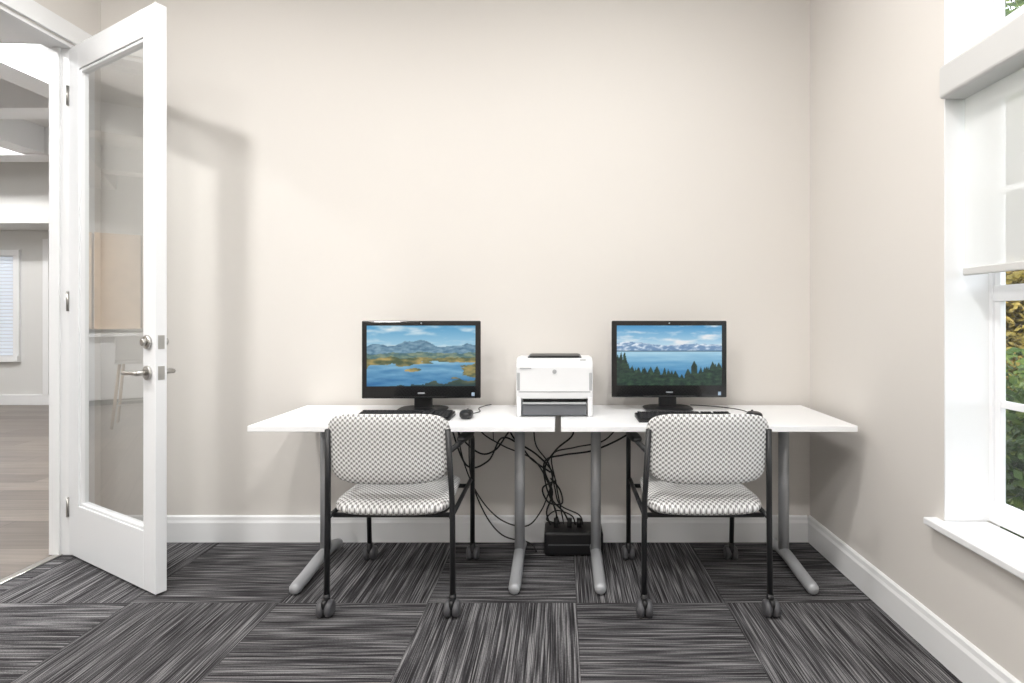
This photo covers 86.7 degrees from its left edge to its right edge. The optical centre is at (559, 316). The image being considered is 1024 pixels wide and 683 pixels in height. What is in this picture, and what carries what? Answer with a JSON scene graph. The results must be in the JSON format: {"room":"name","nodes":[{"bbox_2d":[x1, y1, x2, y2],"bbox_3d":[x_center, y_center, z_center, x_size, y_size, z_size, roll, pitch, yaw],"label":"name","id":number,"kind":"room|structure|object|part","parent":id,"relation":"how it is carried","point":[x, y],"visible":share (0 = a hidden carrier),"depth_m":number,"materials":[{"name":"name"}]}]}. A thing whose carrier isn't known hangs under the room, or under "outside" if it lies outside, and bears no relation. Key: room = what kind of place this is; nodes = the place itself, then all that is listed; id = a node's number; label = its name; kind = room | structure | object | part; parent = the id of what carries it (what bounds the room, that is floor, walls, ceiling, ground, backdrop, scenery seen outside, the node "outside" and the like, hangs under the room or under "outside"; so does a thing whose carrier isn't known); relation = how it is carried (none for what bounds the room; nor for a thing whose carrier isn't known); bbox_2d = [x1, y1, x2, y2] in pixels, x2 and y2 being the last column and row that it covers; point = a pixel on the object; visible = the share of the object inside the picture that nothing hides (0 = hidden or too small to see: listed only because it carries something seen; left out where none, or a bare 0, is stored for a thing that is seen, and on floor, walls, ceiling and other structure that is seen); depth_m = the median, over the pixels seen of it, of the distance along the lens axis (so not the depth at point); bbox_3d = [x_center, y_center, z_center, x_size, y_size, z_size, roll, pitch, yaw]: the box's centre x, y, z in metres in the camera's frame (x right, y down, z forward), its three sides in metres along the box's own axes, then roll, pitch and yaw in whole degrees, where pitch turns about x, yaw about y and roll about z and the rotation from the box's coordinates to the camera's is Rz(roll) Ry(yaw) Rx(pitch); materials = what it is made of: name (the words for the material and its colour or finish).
{"room":"computer lab","nodes":[
{"label":"computer lab","id":0,"kind":"room"},
{"bbox_2d":[0,231,48,394],"bbox_3d":[-5.550,-0.505,7.550,7.100,3.550,0.100,0,0,0],"label":"wall","id":1,"kind":"structure","parent":0,"point":[25,377],"depth_m":7.50,"materials":[{"name":"white paint"}]},
{"bbox_2d":[0,250,20,361],"bbox_3d":[-8.040,-0.155,7.470,1.120,1.550,0.060,0,0,0],"label":"frame","id":2,"kind":"object","parent":1,"relation":"attached to","point":[16,254],"visible":1,"depth_m":7.46,"materials":[{"name":"white"}]},
{"bbox_2d":[0,257,12,354],"bbox_3d":[-8.040,-0.152,7.482,0.940,1.364,0.025,0,0,0],"label":"blind slats","id":3,"kind":"object","parent":2,"relation":"in","point":[4,275],"visible":1,"depth_m":7.47,"materials":[{"name":"white plastic"}]},
{"bbox_2d":[0,395,48,404],"bbox_3d":[-5.810,1.150,7.490,6.380,0.140,0.020,0,0,0],"label":"baseboard","id":4,"kind":"structure","parent":1,"relation":"attached to","point":[4,399],"depth_m":7.48,"materials":[{"name":"white wood"}]},
{"bbox_2d":[43,239,48,394],"bbox_3d":[-7.120,0.000,7.485,0.080,2.160,0.030,0,0,0],"label":"trim","id":5,"kind":"structure","parent":1,"relation":"attached to","point":[45,241],"depth_m":7.47,"materials":[{"name":"white wood"}]},
{"bbox_2d":[0,162,48,230],"bbox_3d":[-5.810,-1.690,7.200,6.380,0.980,0.600,0,0,0],"label":"wall","id":6,"kind":"structure","parent":0,"point":[24,186],"depth_m":6.90,"materials":[{"name":"white paint"}]},
{"bbox_2d":[24,119,48,126],"bbox_3d":[-5.810,-2.230,3.000,6.380,0.100,9.000,0,0,0],"label":"ceiling","id":7,"kind":"structure","parent":0,"point":[42,122],"depth_m":6.02,"materials":[{"name":"white paint"}]},
{"bbox_2d":[0,23,48,161],"bbox_3d":[-5.810,-2.020,2.700,6.380,0.320,8.400,0,0,0],"label":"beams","id":8,"kind":"structure","parent":7,"relation":"attached to","point":[24,62],"depth_m":4.80,"materials":[{"name":"white"}]},
{"bbox_2d":[0,0,100,505],"bbox_3d":[-2.560,-0.480,2.400,0.120,3.500,1.080,0,0,0],"label":"wall","id":9,"kind":"structure","parent":0,"point":[87,12],"depth_m":2.91,"materials":[{"name":"white paint"}]},
{"bbox_2d":[101,0,809,516],"bbox_3d":[-0.529,-0.480,3.000,4.181,3.500,0.120,0,0,0],"label":"wall","id":10,"kind":"structure","parent":0,"point":[545,174],"depth_m":2.94,"materials":[{"name":"white paint"}]},
{"bbox_2d":[127,515,807,541],"bbox_3d":[-0.570,1.149,2.931,3.825,0.142,0.018,0,0,0],"label":"baseboard","id":11,"kind":"structure","parent":10,"relation":"attached to","point":[180,528],"depth_m":2.92,"materials":[{"name":"white"}]},
{"bbox_2d":[0,405,961,682],"bbox_3d":[-3.820,1.245,3.000,10.361,0.050,9.000,0,0,0],"label":"floor","id":12,"kind":"structure","parent":0,"point":[227,612],"depth_m":2.19,"materials":[{"name":"carpet"}]},
{"bbox_2d":[0,554,62,584],"bbox_3d":[-2.565,1.216,2.322,0.040,0.008,0.885,0,0,0],"label":"trim","id":13,"kind":"structure","parent":12,"relation":"on","point":[29,568],"depth_m":2.60,"materials":[{"name":"silver metal"}]},
{"bbox_2d":[315,414,479,617],"bbox_3d":[-0.697,0.804,2.448,0.578,0.832,0.613,0,0,0],"label":"chair","id":14,"kind":"object","parent":12,"relation":"on","point":[398,464],"visible":0.99,"depth_m":2.19,"materials":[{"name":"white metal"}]},
{"bbox_2d":[321,599,328,609],"bbox_3d":[-0.955,1.166,2.200,0.026,0.040,0.056,0,0,0],"label":"caster","id":15,"kind":"object","parent":14,"relation":"attached to","point":[324,602],"depth_m":2.18,"materials":[{"name":"black plastic"}]},
{"bbox_3d":[-0.955,1.151,2.210,0.028,0.038,0.028,0,0,0],"label":"caster stem","id":16,"kind":"part","parent":14,"relation":"part of","materials":[{"name":"black plastic"}]},
{"bbox_3d":[-0.947,0.799,2.200,0.026,0.691,0.054,0,0,-30],"label":"leg","id":17,"kind":"part","parent":14,"relation":"part of","materials":[{"name":"black metal"}]},
{"bbox_3d":[-0.949,0.815,2.455,0.019,0.029,0.490,0,0,0],"label":"rail","id":18,"kind":"part","parent":14,"relation":"part of","materials":[{"name":"black metal"}]},
{"bbox_3d":[-0.955,0.840,2.463,0.029,0.612,0.517,0,0,-1],"label":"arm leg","id":19,"kind":"part","parent":14,"relation":"part of","materials":[{"name":"black metal"}]},
{"bbox_3d":[-0.697,0.533,2.181,0.500,0.290,0.080,0,0,0],"label":"backrest","id":20,"kind":"part","parent":14,"relation":"part of","materials":[{"name":"fabric"}]},
{"bbox_3d":[-0.697,0.828,2.260,0.500,0.019,0.019,0,0,0],"label":"cross rail","id":21,"kind":"part","parent":14,"relation":"part of","materials":[{"name":"black metal"}]},
{"bbox_3d":[-0.697,0.784,2.418,0.483,0.079,0.435,0,0,0],"label":"seat","id":22,"kind":"part","parent":14,"relation":"part of","materials":[{"name":"fabric"}]},
{"bbox_3d":[-0.447,0.799,2.200,0.026,0.691,0.054,0,0,30],"label":"leg","id":23,"kind":"part","parent":14,"relation":"part of","materials":[{"name":"black metal"}]},
{"bbox_2d":[449,599,454,609],"bbox_3d":[-0.439,1.166,2.200,0.026,0.040,0.056,0,0,0],"label":"caster","id":24,"kind":"object","parent":14,"relation":"attached to","point":[451,601],"depth_m":2.18,"materials":[{"name":"black plastic"}]},
{"bbox_3d":[-0.439,1.151,2.210,0.028,0.038,0.028,0,0,0],"label":"caster stem","id":25,"kind":"part","parent":14,"relation":"part of","materials":[{"name":"black plastic"}]},
{"bbox_3d":[-0.445,0.815,2.455,0.019,0.029,0.490,0,0,0],"label":"rail","id":26,"kind":"part","parent":14,"relation":"part of","materials":[{"name":"black metal"}]},
{"bbox_3d":[-0.440,0.840,2.463,0.029,0.612,0.517,0,0,1],"label":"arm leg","id":27,"kind":"part","parent":14,"relation":"part of","materials":[{"name":"black metal"}]},
{"bbox_3d":[-0.434,0.548,2.495,0.050,0.041,0.270,0,0,0],"label":"armrest","id":28,"kind":"part","parent":14,"relation":"part of","materials":[{"name":"black plastic"}]},
{"bbox_2d":[247,405,555,594],"bbox_3d":[-0.694,0.847,2.635,1.343,0.743,0.561,0,0,0],"label":"table","id":29,"kind":"object","parent":12,"relation":"on","point":[308,418],"visible":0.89,"depth_m":2.56,"materials":[{"name":"white laminate"}]},
{"bbox_2d":[359,410,454,420],"bbox_3d":[-0.730,0.461,2.540,0.450,0.029,0.145,0,0,0],"label":"keyboard","id":30,"kind":"object","parent":29,"relation":"on","point":[448,415],"visible":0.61,"depth_m":2.55,"materials":[{"name":"black plastic"}]},
{"bbox_2d":[362,321,480,410],"bbox_3d":[-0.693,0.246,2.735,0.592,0.455,0.188,0,0,-1],"label":"computer","id":31,"kind":"object","parent":29,"relation":"on","point":[423,361],"visible":0.98,"depth_m":2.69,"materials":[{"name":"black plastic"}]},
{"bbox_2d":[459,408,472,418],"bbox_3d":[-0.440,0.455,2.540,0.062,0.041,0.110,0,0,0],"label":"computer mouse","id":32,"kind":"object","parent":29,"relation":"on","point":[467,413],"visible":1,"depth_m":2.50,"materials":[{"name":"black plastic"}]},
{"bbox_2d":[516,353,592,416],"bbox_3d":[-0.027,0.330,2.726,0.366,0.288,0.338,0,0,0],"label":"printer","id":33,"kind":"object","parent":29,"relation":"on","point":[547,384],"visible":1,"depth_m":2.56,"materials":[{"name":"white plastic"}]},
{"bbox_2d":[522,399,586,403],"bbox_3d":[-0.026,0.402,2.590,0.308,0.024,0.066,0,0,0],"label":"tray","id":34,"kind":"object","parent":33,"relation":"on","point":[524,401],"depth_m":2.59,"materials":[{"name":"white plastic"}]},
{"bbox_2d":[522,404,586,415],"bbox_3d":[-0.026,0.443,2.597,0.308,0.054,0.056,0,0,0],"label":"paper tray","id":35,"kind":"object","parent":33,"relation":"on","point":[527,409],"depth_m":2.57,"materials":[{"name":"grey plastic"}]},
{"bbox_2d":[452,432,626,551],"bbox_3d":[-0.070,0.863,2.841,1.067,0.692,0.128,0,0,0],"label":"cables","id":36,"kind":"object","parent":12,"relation":"on","point":[550,492],"visible":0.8,"depth_m":2.84,"materials":[{"name":"black plastic"}]},
{"bbox_2d":[622,414,780,617],"bbox_3d":[0.602,0.804,2.448,0.578,0.832,0.613,0,0,0],"label":"chair","id":37,"kind":"object","parent":12,"relation":"on","point":[698,464],"visible":0.97,"depth_m":2.19,"materials":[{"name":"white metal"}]},
{"bbox_3d":[0.339,0.548,2.495,0.050,0.041,0.270,0,0,0],"label":"armrest","id":38,"kind":"part","parent":37,"relation":"part of","materials":[{"name":"black plastic"}]},
{"bbox_3d":[0.344,0.840,2.463,0.029,0.612,0.517,0,0,-1],"label":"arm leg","id":39,"kind":"part","parent":37,"relation":"part of","materials":[{"name":"black metal"}]},
{"bbox_3d":[0.350,0.815,2.455,0.019,0.029,0.490,0,0,0],"label":"rail","id":40,"kind":"part","parent":37,"relation":"part of","materials":[{"name":"black metal"}]},
{"bbox_3d":[0.344,1.151,2.210,0.028,0.038,0.028,0,0,0],"label":"caster stem","id":41,"kind":"part","parent":37,"relation":"part of","materials":[{"name":"black plastic"}]},
{"bbox_2d":[642,599,647,609],"bbox_3d":[0.344,1.166,2.200,0.026,0.040,0.056,0,0,0],"label":"caster","id":42,"kind":"object","parent":37,"relation":"attached to","point":[644,601],"depth_m":2.18,"materials":[{"name":"black plastic"}]},
{"bbox_3d":[0.352,0.799,2.200,0.026,0.691,0.054,0,0,-30],"label":"leg","id":43,"kind":"part","parent":37,"relation":"part of","materials":[{"name":"black metal"}]},
{"bbox_3d":[0.602,0.784,2.418,0.483,0.079,0.435,0,0,0],"label":"seat","id":44,"kind":"part","parent":37,"relation":"part of","materials":[{"name":"fabric"}]},
{"bbox_3d":[0.602,0.828,2.260,0.500,0.019,0.019,0,0,0],"label":"cross rail","id":45,"kind":"part","parent":37,"relation":"part of","materials":[{"name":"black metal"}]},
{"bbox_3d":[0.602,0.533,2.181,0.500,0.290,0.080,0,0,0],"label":"backrest","id":46,"kind":"part","parent":37,"relation":"part of","materials":[{"name":"fabric"}]},
{"bbox_3d":[0.860,0.840,2.463,0.029,0.612,0.517,0,0,1],"label":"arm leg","id":47,"kind":"part","parent":37,"relation":"part of","materials":[{"name":"black metal"}]},
{"bbox_3d":[0.854,0.815,2.455,0.019,0.029,0.490,0,0,0],"label":"rail","id":48,"kind":"part","parent":37,"relation":"part of","materials":[{"name":"black metal"}]},
{"bbox_3d":[0.852,0.799,2.200,0.026,0.691,0.054,0,0,30],"label":"leg","id":49,"kind":"part","parent":37,"relation":"part of","materials":[{"name":"black metal"}]},
{"bbox_3d":[0.860,1.151,2.210,0.028,0.038,0.028,0,0,0],"label":"caster stem","id":50,"kind":"part","parent":37,"relation":"part of","materials":[{"name":"black plastic"}]},
{"bbox_2d":[768,599,775,609],"bbox_3d":[0.860,1.166,2.200,0.026,0.040,0.056,0,0,0],"label":"caster","id":51,"kind":"object","parent":37,"relation":"attached to","point":[771,602],"depth_m":2.18,"materials":[{"name":"black plastic"}]},
{"bbox_2d":[561,405,857,594],"bbox_3d":[0.652,0.847,2.635,1.296,0.743,0.561,0,0,0],"label":"table","id":52,"kind":"object","parent":12,"relation":"on","point":[782,419],"visible":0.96,"depth_m":2.63,"materials":[{"name":"white laminate"}]},
{"bbox_2d":[611,321,726,411],"bbox_3d":[0.552,0.246,2.770,0.584,0.455,0.188,0,0,0],"label":"computer","id":53,"kind":"object","parent":52,"relation":"on","point":[664,360],"visible":1,"depth_m":2.73,"materials":[{"name":"black plastic"}]},
{"bbox_2d":[635,411,730,422],"bbox_3d":[0.580,0.461,2.500,0.450,0.029,0.145,0,0,0],"label":"keyboard","id":54,"kind":"object","parent":52,"relation":"on","point":[645,416],"visible":0.5,"depth_m":2.52,"materials":[{"name":"black plastic"}]},
{"bbox_2d":[695,405,746,411],"bbox_3d":[0.849,0.468,2.756,0.117,0.014,0.402,0,0,-30],"label":"cable","id":55,"kind":"object","parent":52,"relation":"on","point":[695,405],"visible":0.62,"depth_m":2.83,"materials":[{"name":"black plastic"}]},
{"bbox_2d":[746,410,762,416],"bbox_3d":[0.900,0.455,2.500,0.062,0.041,0.110,0,0,0],"label":"computer mouse","id":56,"kind":"object","parent":52,"relation":"on","point":[751,411],"visible":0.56,"depth_m":2.47,"materials":[{"name":"black plastic"}]},
{"bbox_2d":[544,522,602,555],"bbox_3d":[0.070,1.157,2.819,0.300,0.125,0.163,0,0,0],"label":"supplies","id":57,"kind":"object","parent":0,"point":[562,539],"depth_m":2.74},
{"bbox_2d":[810,0,1023,682],"bbox_3d":[1.461,-0.405,1.670,0.200,3.350,2.540,0,0,0],"label":"wall","id":58,"kind":"structure","parent":0,"point":[877,107],"depth_m":2.24,"materials":[{"name":"white paint"}]},
{"bbox_2d":[923,517,1023,579],"bbox_3d":[1.416,0.737,1.157,0.200,0.027,1.605,0,0,0],"label":"windowsill","id":59,"kind":"object","parent":58,"relation":"on","point":[1005,549],"visible":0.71,"depth_m":1.75,"materials":[{"name":"white wood"}]},
{"bbox_2d":[989,0,1023,536],"bbox_3d":[1.538,-0.505,1.157,0.043,2.450,1.515,0,0,0],"label":"frame","id":60,"kind":"object","parent":58,"relation":"attached to","point":[996,519],"visible":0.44,"depth_m":1.90,"materials":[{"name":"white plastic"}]},
{"bbox_2d":[993,0,1023,526],"bbox_3d":[1.532,-0.510,1.157,0.025,2.400,1.475,0,0,0],"label":"window","id":61,"kind":"structure","parent":58,"relation":"in","point":[1002,292],"depth_m":1.87,"materials":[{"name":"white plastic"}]},
{"bbox_2d":[940,13,1023,275],"bbox_3d":[1.387,-0.512,1.157,0.107,0.735,1.495,0,0,0],"label":"roller shade","id":62,"kind":"object","parent":61,"relation":"attached to","point":[989,75],"visible":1,"depth_m":1.75,"materials":[{"name":"grey fabric"}]},
{"bbox_3d":[1.461,-0.405,-0.550,0.200,3.350,1.900,0,0,0],"label":"wall","id":63,"kind":"structure","parent":0,"visible":0},
{"bbox_2d":[808,515,1020,682],"bbox_3d":[1.352,1.149,0.720,0.018,0.142,4.440,0,0,0],"label":"baseboard","id":64,"kind":"structure","parent":63,"relation":"attached to","point":[963,659],"depth_m":2.07,"materials":[{"name":"white wood"}]},
{"bbox_2d":[944,0,988,520],"bbox_3d":[1.439,-0.505,1.157,0.154,2.450,1.515,0,0,0],"label":"window frame","id":65,"kind":"structure","parent":63,"relation":"attached to","point":[966,22],"depth_m":1.91,"materials":[{"name":"white wood"}]},
{"label":"outside","id":66,"kind":"structure","parent":0,"visible":0},
{"bbox_3d":[20.831,1.520,5.000,38.339,0.100,70.000,0,0,0],"label":"lawn","id":67,"kind":"structure","parent":66,"visible":0},
{"bbox_2d":[1000,347,1023,538],"bbox_3d":[2.848,0.855,2.309,1.239,1.321,3.971,0,0,9],"label":"boxwood hedge","id":68,"kind":"object","parent":67,"relation":"on","point":[1014,445],"visible":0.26,"depth_m":3.06,"materials":[{"name":"green plant"}]},
{"bbox_2d":[1005,0,1023,16],"bbox_3d":[5.891,-1.683,6.290,3.905,6.331,9.279,0,0,27],"label":"oak tree","id":69,"kind":"object","parent":67,"relation":"on","point":[1016,3],"visible":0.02,"depth_m":5.13,"materials":[{"name":"green plant"}]},
{"bbox_2d":[1006,270,1023,436],"bbox_3d":[4.641,0.400,5.607,1.528,2.148,1.672,0,0,0],"label":"shrub","id":70,"kind":"object","parent":67,"relation":"on","point":[1014,324],"visible":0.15,"depth_m":5.37,"materials":[{"name":"green plant"}]},
{"bbox_3d":[-2.560,-0.480,0.180,0.120,3.500,3.360,0,0,0],"label":"wall","id":71,"kind":"structure","parent":0,"visible":0},
{"bbox_2d":[0,5,73,554],"bbox_3d":[-2.560,-0.087,2.322,0.120,2.615,0.925,0,0,0],"label":"trim","id":72,"kind":"structure","parent":71,"relation":"attached to","point":[59,48],"depth_m":2.76,"materials":[{"name":"white wood"}]},
{"bbox_2d":[0,0,94,503],"bbox_3d":[-2.492,-0.138,2.325,0.016,2.715,1.123,0,0,0],"label":"trim","id":73,"kind":"structure","parent":71,"relation":"attached to","point":[32,10],"depth_m":2.86,"materials":[{"name":"white wood"}]},
{"bbox_2d":[66,44,79,556],"bbox_3d":[-2.458,-0.081,2.750,0.114,2.578,0.056,0,0,29],"label":"stile","id":74,"kind":"object","parent":71,"relation":"attached to","point":[74,72],"depth_m":2.73,"materials":[{"name":"white paint"}]},
{"bbox_3d":[-2.512,-1.130,2.756,0.014,0.100,0.014,0,0,29],"label":"hinge","id":75,"kind":"part","parent":74,"relation":"part of","materials":[{"name":"silver metal"}]},
{"bbox_3d":[-2.512,0.970,2.756,0.014,0.100,0.014,0,0,29],"label":"hinge","id":76,"kind":"part","parent":74,"relation":"part of","materials":[{"name":"silver metal"}]},
{"bbox_3d":[-2.512,-0.080,2.756,0.014,0.100,0.014,0,0,29],"label":"hinge","id":77,"kind":"part","parent":74,"relation":"part of","materials":[{"name":"silver metal"}]},
{"bbox_2d":[78,2,168,594],"bbox_3d":[-2.076,-0.081,2.547,0.750,2.578,0.101,0,0,29],"label":"door","id":78,"kind":"structure","parent":74,"relation":"attached to","point":[129,30],"depth_m":2.37,"materials":[{"name":"white paint"}]},
{"bbox_2d":[78,506,142,588],"bbox_3d":[-2.122,1.079,2.572,0.645,0.258,0.045,0,0,29],"label":"rail","id":79,"kind":"object","parent":78,"relation":"attached to","point":[114,546],"visible":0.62,"depth_m":2.54,"materials":[{"name":"white paint"}]},
{"bbox_3d":[-2.122,-1.308,2.572,0.645,0.125,0.045,0,0,29],"label":"rail","id":80,"kind":"part","parent":78,"relation":"part of","materials":[{"name":"white paint"}]},
{"bbox_2d":[80,39,142,528],"bbox_3d":[-2.122,-0.147,2.572,0.645,2.195,0.033,0,0,29],"label":"bead","id":81,"kind":"object","parent":78,"relation":"attached to","point":[84,72],"visible":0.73,"depth_m":2.71,"materials":[{"name":"white paint"}]},
{"bbox_2d":[121,371,135,375],"bbox_3d":[-1.882,0.246,2.358,0.129,0.022,0.024,0,0,29],"label":"lever","id":82,"kind":"object","parent":78,"relation":"attached to","point":[133,373],"visible":1,"depth_m":2.34,"materials":[{"name":"silver metal"}]},
{"bbox_3d":[-1.819,0.110,2.356,0.034,0.034,0.014,0,0,29],"label":"deadbolt knob","id":83,"kind":"part","parent":78,"relation":"part of","materials":[{"name":"silver metal"}]},
{"bbox_2d":[142,366,151,379],"bbox_3d":[-1.812,0.245,2.369,0.064,0.064,0.012,0,0,29],"label":"rosette","id":84,"kind":"object","parent":78,"relation":"attached to","point":[148,369],"depth_m":2.36,"materials":[{"name":"silver metal"}]},
{"bbox_2d":[135,370,146,375],"bbox_3d":[-1.823,0.245,2.349,0.022,0.022,0.042,0,0,29],"label":"spindle","id":85,"kind":"object","parent":84,"relation":"attached to","point":[138,373],"depth_m":2.34,"materials":[{"name":"silver metal"}]},
{"bbox_2d":[143,335,151,348],"bbox_3d":[-1.813,0.110,2.369,0.062,0.062,0.014,0,0,29],"label":"plate","id":86,"kind":"object","parent":78,"relation":"attached to","point":[147,337],"visible":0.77,"depth_m":2.36,"materials":[{"name":"silver metal"}]},
{"bbox_3d":[-1.794,-0.081,2.392,0.105,2.578,0.045,0,0,29],"label":"lock stile","id":87,"kind":"part","parent":78,"relation":"part of","materials":[{"name":"white wood"}]},
{"bbox_2d":[158,335,164,379],"bbox_3d":[-1.747,0.177,2.366,0.002,0.195,0.025,0,0,29],"label":"latch plate","id":88,"kind":"object","parent":78,"relation":"attached to","point":[161,338],"visible":1,"depth_m":2.37,"materials":[{"name":"silver metal"}]},
{"bbox_2d":[167,368,173,373],"bbox_3d":[-1.774,0.245,2.440,0.022,0.022,0.042,0,0,29],"label":"spindle","id":89,"kind":"object","parent":78,"relation":"attached to","point":[171,370],"depth_m":2.44,"materials":[{"name":"silver metal"}]}
]}

